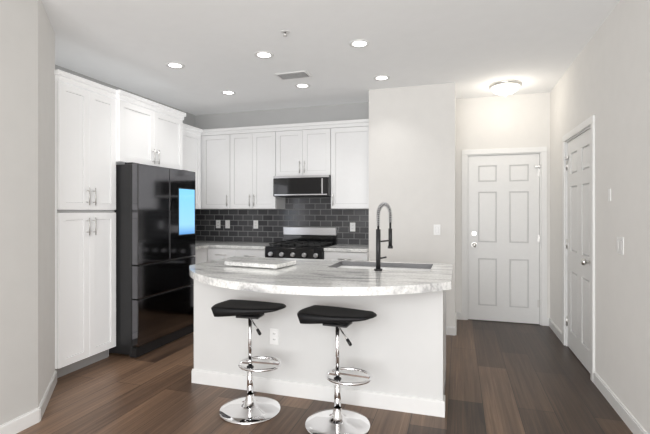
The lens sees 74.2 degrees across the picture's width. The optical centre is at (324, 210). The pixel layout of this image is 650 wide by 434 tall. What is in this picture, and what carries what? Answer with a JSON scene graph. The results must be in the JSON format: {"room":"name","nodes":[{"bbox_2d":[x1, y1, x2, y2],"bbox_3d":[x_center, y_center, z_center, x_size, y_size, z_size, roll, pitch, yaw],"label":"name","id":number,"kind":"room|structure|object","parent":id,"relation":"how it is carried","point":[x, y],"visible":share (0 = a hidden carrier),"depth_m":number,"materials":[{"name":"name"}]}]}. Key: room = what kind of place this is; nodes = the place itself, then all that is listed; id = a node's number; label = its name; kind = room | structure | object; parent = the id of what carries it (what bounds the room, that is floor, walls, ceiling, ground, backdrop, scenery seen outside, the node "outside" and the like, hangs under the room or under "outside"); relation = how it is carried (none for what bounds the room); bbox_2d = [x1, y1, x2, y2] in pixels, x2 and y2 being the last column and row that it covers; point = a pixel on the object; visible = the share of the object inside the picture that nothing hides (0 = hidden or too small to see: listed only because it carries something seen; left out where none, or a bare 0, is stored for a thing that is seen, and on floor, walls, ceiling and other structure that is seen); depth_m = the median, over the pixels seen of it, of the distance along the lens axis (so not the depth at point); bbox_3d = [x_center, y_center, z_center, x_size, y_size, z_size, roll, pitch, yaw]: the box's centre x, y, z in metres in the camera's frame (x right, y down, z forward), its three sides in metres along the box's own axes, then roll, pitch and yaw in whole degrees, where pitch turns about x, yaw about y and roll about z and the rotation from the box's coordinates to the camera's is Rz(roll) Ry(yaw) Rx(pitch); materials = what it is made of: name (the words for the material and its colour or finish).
{"room":"kitchen","nodes":[
{"label":"kitchen","id":0,"kind":"room"},
{"bbox_2d":[55,65,368,134],"bbox_3d":[-1.032,-1.249,4.521,2.680,0.288,2.820,0,0,17],"label":"wall","id":1,"kind":"structure","parent":0,"point":[340,112],"depth_m":5.82,"materials":[{"name":"paint"}]},
{"bbox_2d":[17,319,632,433],"bbox_3d":[-0.792,1.407,2.080,5.450,0.120,8.500,0,0,17],"label":"floor","id":2,"kind":"structure","parent":0,"point":[512,378],"depth_m":3.09,"materials":[{"name":"brown wood"}]},
{"bbox_2d":[54,73,117,377],"bbox_3d":[-2.318,0.142,3.768,0.667,2.410,0.612,0,0,17],"label":"tall cabinet","id":3,"kind":"object","parent":2,"relation":"on","point":[102,132],"depth_m":3.61,"materials":[{"name":"white wood"}]},
{"bbox_2d":[58,89,186,356],"bbox_3d":[-2.057,0.122,4.483,0.739,2.450,0.999,0,0,17],"label":"cabinet","id":4,"kind":"object","parent":2,"relation":"on","point":[144,131],"depth_m":4.19,"materials":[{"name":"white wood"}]},
{"bbox_2d":[109,162,194,357],"bbox_3d":[-1.968,0.450,4.455,0.852,1.795,0.899,0,0,17],"label":"refrigerator","id":5,"kind":"object","parent":2,"relation":"on","point":[154,211],"visible":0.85,"depth_m":4.10,"materials":[{"name":"black metal"}]},
{"bbox_2d":[195,249,213,263],"bbox_3d":[-1.844,0.910,5.294,0.665,0.875,0.619,0,0,17],"label":"base cabinet","id":6,"kind":"object","parent":2,"relation":"on","point":[201,255],"depth_m":5.41,"materials":[{"name":"white wood"}]},
{"bbox_2d":[214,249,264,259],"bbox_3d":[-1.018,0.910,5.666,0.806,0.875,0.620,0,0,17],"label":"base cabinet","id":7,"kind":"object","parent":2,"relation":"on","point":[218,253],"depth_m":5.36,"materials":[{"name":"white wood"}]},
{"bbox_2d":[195,241,280,248],"bbox_3d":[-1.310,0.452,5.749,1.413,0.038,0.635,0,0,17],"label":"countertop","id":8,"kind":"structure","parent":7,"relation":"on","point":[213,244],"depth_m":5.56,"materials":[{"name":"white stone"}]},
{"bbox_2d":[211,299,285,424],"bbox_3d":[-0.507,0.990,2.913,0.500,0.714,0.415,0,0,17],"label":"bar stool","id":9,"kind":"object","parent":2,"relation":"on","point":[250,408],"visible":1,"depth_m":2.86,"materials":[{"name":"silver metal"}]},
{"bbox_2d":[265,227,336,258],"bbox_3d":[-0.291,0.779,5.389,0.734,1.135,0.695,0,0,17],"label":"gas range","id":10,"kind":"object","parent":2,"relation":"on","point":[305,242],"visible":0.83,"depth_m":5.41,"materials":[{"name":"black metal"}]},
{"bbox_2d":[192,286,445,417],"bbox_3d":[-0.085,0.908,3.170,1.956,0.876,1.382,0,0,17],"label":"kitchen island","id":11,"kind":"object","parent":2,"relation":"on","point":[396,349],"depth_m":3.04,"materials":[{"name":"paint"}]},
{"bbox_2d":[269,328,278,344],"bbox_3d":[-0.374,0.927,3.170,0.072,0.115,0.008,0,0,17],"label":"outlet","id":12,"kind":"object","parent":11,"relation":"attached to","point":[273,332],"depth_m":3.17,"materials":[{"name":"white plastic"}]},
{"bbox_2d":[189,256,452,297],"bbox_3d":[-0.112,0.452,3.164,2.004,0.039,1.355,0,0,17],"label":"island countertop","id":13,"kind":"structure","parent":11,"relation":"on","point":[329,276],"depth_m":2.84,"materials":[{"name":"white stone"}]},
{"bbox_2d":[224,258,295,268],"bbox_3d":[-0.510,0.414,3.406,0.480,0.036,0.300,0,0,25],"label":"cutting board","id":14,"kind":"object","parent":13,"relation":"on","point":[261,263],"visible":1,"depth_m":3.32,"materials":[{"name":"stone"}]},
{"bbox_2d":[373,202,392,269],"bbox_3d":[0.434,0.186,3.189,0.114,0.492,0.208,0,0,17],"label":"faucet","id":15,"kind":"object","parent":13,"relation":"on","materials":[{"name":"black metal"}]},
{"bbox_2d":[341,262,428,269],"bbox_3d":[0.447,0.561,3.406,0.778,0.206,0.438,0,0,17],"label":"sink","id":16,"kind":"object","parent":13,"relation":"in","point":[342,263],"depth_m":3.53,"materials":[{"name":"grey metal"}]},
{"bbox_2d":[297,305,376,433],"bbox_3d":[0.079,0.990,2.709,0.500,0.714,0.415,0,0,17],"label":"bar stool","id":17,"kind":"object","parent":2,"relation":"on","point":[337,419],"visible":1,"depth_m":2.67,"materials":[{"name":"silver metal"}]},
{"bbox_2d":[324,253,368,260],"bbox_3d":[0.326,0.910,5.247,0.513,0.875,0.620,0,0,17],"label":"base cabinet","id":18,"kind":"object","parent":2,"relation":"on","point":[327,256],"depth_m":4.94,"materials":[{"name":"white wood"}]},
{"bbox_2d":[324,245,368,252],"bbox_3d":[0.323,0.452,5.240,0.513,0.038,0.635,0,0,17],"label":"countertop","id":19,"kind":"structure","parent":18,"relation":"on","point":[336,248],"depth_m":4.98,"materials":[{"name":"white stone"}]},
{"bbox_2d":[0,0,649,433],"bbox_3d":[-0.736,-0.023,2.094,5.010,2.740,7.960,0,0,17],"label":"wall","id":20,"kind":"structure","parent":0,"point":[422,138],"depth_m":3.03,"materials":[{"name":"paint"}]},
{"bbox_2d":[118,93,185,169],"bbox_3d":[-2.075,-0.758,4.488,0.702,0.610,0.943,0,0,17],"label":"upper cabinet","id":21,"kind":"object","parent":20,"relation":"attached to","point":[148,134],"depth_m":4.33,"materials":[{"name":"white wood"}]},
{"bbox_2d":[186,129,201,208],"bbox_3d":[-1.975,-0.545,5.434,0.330,1.035,0.917,0,0,17],"label":"upper cabinet","id":22,"kind":"object","parent":20,"relation":"attached to","point":[193,138],"depth_m":5.72,"materials":[{"name":"white wood"}]},
{"bbox_2d":[216,220,219,227],"bbox_3d":[-1.524,0.187,6.136,0.072,0.115,0.008,0,0,17],"label":"outlet","id":23,"kind":"object","parent":20,"relation":"attached to","point":[217,223],"visible":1,"depth_m":6.13,"materials":[{"name":"white plastic"}]},
{"bbox_2d":[206,129,233,208],"bbox_3d":[-1.390,-0.545,5.933,0.488,1.035,0.330,0,0,17],"label":"upper cabinet","id":24,"kind":"object","parent":20,"relation":"attached to","point":[219,142],"depth_m":5.77,"materials":[{"name":"white wood"}]},
{"bbox_2d":[225,220,229,227],"bbox_3d":[-1.381,0.187,6.092,0.072,0.115,0.008,0,0,17],"label":"outlet","id":25,"kind":"object","parent":20,"relation":"attached to","point":[227,223],"visible":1,"depth_m":6.09,"materials":[{"name":"white plastic"}]},
{"bbox_2d":[253,220,257,228],"bbox_3d":[-0.961,0.187,5.961,0.072,0.115,0.008,0,0,17],"label":"outlet","id":26,"kind":"object","parent":20,"relation":"attached to","point":[255,224],"visible":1,"depth_m":5.96,"materials":[{"name":"white plastic"}]},
{"bbox_2d":[234,125,289,208],"bbox_3d":[-0.901,-0.545,5.781,0.782,1.035,0.330,0,0,17],"label":"upper cabinet","id":27,"kind":"object","parent":20,"relation":"attached to","point":[257,152],"depth_m":5.61,"materials":[{"name":"white wood"}]},
{"bbox_2d":[282,125,329,175],"bbox_3d":[-0.233,-0.753,5.573,0.736,0.620,0.330,0,0,17],"label":"upper cabinet","id":28,"kind":"object","parent":20,"relation":"attached to","point":[305,148],"depth_m":5.40,"materials":[{"name":"white wood"}]},
{"bbox_2d":[273,175,330,197],"bbox_3d":[-0.249,-0.311,5.524,0.734,0.257,0.412,0,0,17],"label":"over-the-range microwave","id":29,"kind":"object","parent":28,"relation":"attached to","point":[304,186],"visible":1,"depth_m":5.33,"materials":[{"name":"black glass"}]},
{"bbox_2d":[0,312,647,433],"bbox_3d":[-0.456,1.302,1.923,4.055,0.090,7.800,0,0,17],"label":"baseboard","id":30,"kind":"structure","parent":20,"relation":"attached to","point":[35,416],"depth_m":2.81,"materials":[{"name":"white wood"}]},
{"bbox_2d":[326,121,368,208],"bbox_3d":[0.337,-0.545,5.395,0.579,1.035,0.330,0,0,17],"label":"upper cabinet","id":31,"kind":"object","parent":20,"relation":"attached to","point":[349,140],"depth_m":5.24,"materials":[{"name":"white wood"}]},
{"bbox_2d":[350,223,354,231],"bbox_3d":[0.357,0.207,5.551,0.072,0.115,0.008,0,0,17],"label":"outlet","id":32,"kind":"object","parent":20,"relation":"attached to","point":[352,226],"visible":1,"depth_m":5.55,"materials":[{"name":"white plastic"}]},
{"bbox_2d":[434,225,439,234],"bbox_3d":[1.227,0.207,4.714,0.072,0.115,0.008,0,0,17],"label":"light switch","id":33,"kind":"object","parent":20,"relation":"attached to","point":[436,229],"visible":1,"depth_m":4.71,"materials":[{"name":"white plastic"}]},
{"bbox_2d":[468,154,539,323],"bbox_3d":[2.156,0.331,5.188,0.812,2.017,0.114,0,0,17],"label":"entry door","id":34,"kind":"structure","parent":20,"relation":"in","point":[503,238],"depth_m":5.21,"materials":[{"name":"white wood"}]},
{"bbox_2d":[462,147,546,325],"bbox_3d":[2.157,0.296,5.212,0.954,2.102,0.072,0,0,17],"label":"door frame","id":35,"kind":"structure","parent":20,"relation":"attached to","point":[541,152],"depth_m":5.10,"materials":[{"name":"white wood"}]},
{"bbox_2d":[565,129,589,372],"bbox_3d":[2.268,0.331,3.872,0.114,2.017,0.892,0,0,17],"label":"door","id":36,"kind":"structure","parent":20,"relation":"in","point":[578,239],"depth_m":3.85,"materials":[{"name":"white wood"}]},
{"bbox_2d":[562,115,594,381],"bbox_3d":[2.288,0.296,3.859,0.072,2.102,1.034,0,0,17],"label":"door frame","id":37,"kind":"structure","parent":20,"relation":"attached to","point":[578,130],"depth_m":3.61,"materials":[{"name":"white wood"}]},
{"bbox_2d":[608,188,610,200],"bbox_3d":[2.012,-0.113,3.039,0.006,0.090,0.050,0,0,17],"label":"light switch","id":38,"kind":"object","parent":20,"relation":"attached to","point":[609,194],"visible":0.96,"depth_m":3.03,"materials":[{"name":"white plastic"}]},
{"bbox_2d":[617,236,623,254],"bbox_3d":[1.948,0.227,2.839,0.008,0.115,0.118,0,0,17],"label":"light switch","id":39,"kind":"object","parent":20,"relation":"attached to","point":[620,245],"visible":1,"depth_m":2.82,"materials":[{"name":"white plastic"}]},
{"bbox_2d":[41,0,619,114],"bbox_3d":[-0.792,-1.453,2.080,5.450,0.120,8.500,0,0,17],"label":"ceiling","id":40,"kind":"structure","parent":0,"point":[472,48],"depth_m":3.62,"materials":[{"name":"paint"}]},
{"bbox_2d":[165,62,184,68],"bbox_3d":[-1.432,-1.392,4.112,0.176,0.010,0.176,0,0,17],"label":"recessed light","id":41,"kind":"object","parent":40,"relation":"in","point":[175,65],"visible":1,"depth_m":4.11,"materials":[{"name":"white plastic"}]},
{"bbox_2d":[221,90,235,94],"bbox_3d":[-1.138,-1.392,5.057,0.176,0.010,0.176,0,0,17],"label":"recessed light","id":42,"kind":"object","parent":40,"relation":"in","point":[226,92],"visible":0.98,"depth_m":5.05,"materials":[{"name":"white plastic"}]},
{"bbox_2d":[254,51,273,58],"bbox_3d":[-0.544,-1.392,3.835,0.176,0.010,0.176,0,0,17],"label":"recessed light","id":43,"kind":"object","parent":40,"relation":"in","point":[263,54],"visible":1,"depth_m":3.82,"materials":[{"name":"white plastic"}]},
{"bbox_2d":[281,30,289,36],"bbox_3d":[-0.310,-1.377,3.343,0.070,0.035,0.070,0,0,17],"label":"sprinkler head","id":44,"kind":"object","parent":40,"relation":"attached to","point":[284,32],"visible":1,"depth_m":3.34},
{"bbox_2d":[275,71,311,79],"bbox_3d":[-0.325,-1.387,4.406,0.340,0.016,0.190,0,0,17],"label":"ceiling vent","id":45,"kind":"object","parent":40,"relation":"in","point":[293,75],"visible":1,"depth_m":4.38,"materials":[{"name":"white metal"}]},
{"bbox_2d":[295,83,309,87],"bbox_3d":[-0.250,-1.392,4.780,0.176,0.010,0.176,0,0,17],"label":"recessed light","id":46,"kind":"object","parent":40,"relation":"in","point":[301,85],"visible":0.96,"depth_m":4.77,"materials":[{"name":"white plastic"}]},
{"bbox_2d":[349,39,369,47],"bbox_3d":[0.287,-1.392,3.577,0.176,0.010,0.176,0,0,17],"label":"recessed light","id":47,"kind":"object","parent":40,"relation":"in","point":[359,43],"visible":1,"depth_m":3.57,"materials":[{"name":"white plastic"}]},
{"bbox_2d":[373,75,389,80],"bbox_3d":[0.594,-1.392,4.497,0.176,0.010,0.176,0,0,17],"label":"recessed light","id":48,"kind":"object","parent":40,"relation":"in","point":[381,77],"visible":1,"depth_m":4.49,"materials":[{"name":"white plastic"}]},
{"bbox_2d":[489,79,521,95],"bbox_3d":[1.977,-1.325,4.715,0.340,0.137,0.340,0,0,17],"label":"dome light","id":49,"kind":"object","parent":40,"relation":"attached to","point":[506,87],"visible":1,"depth_m":4.62,"materials":[{"name":"white glass"}]}
]}

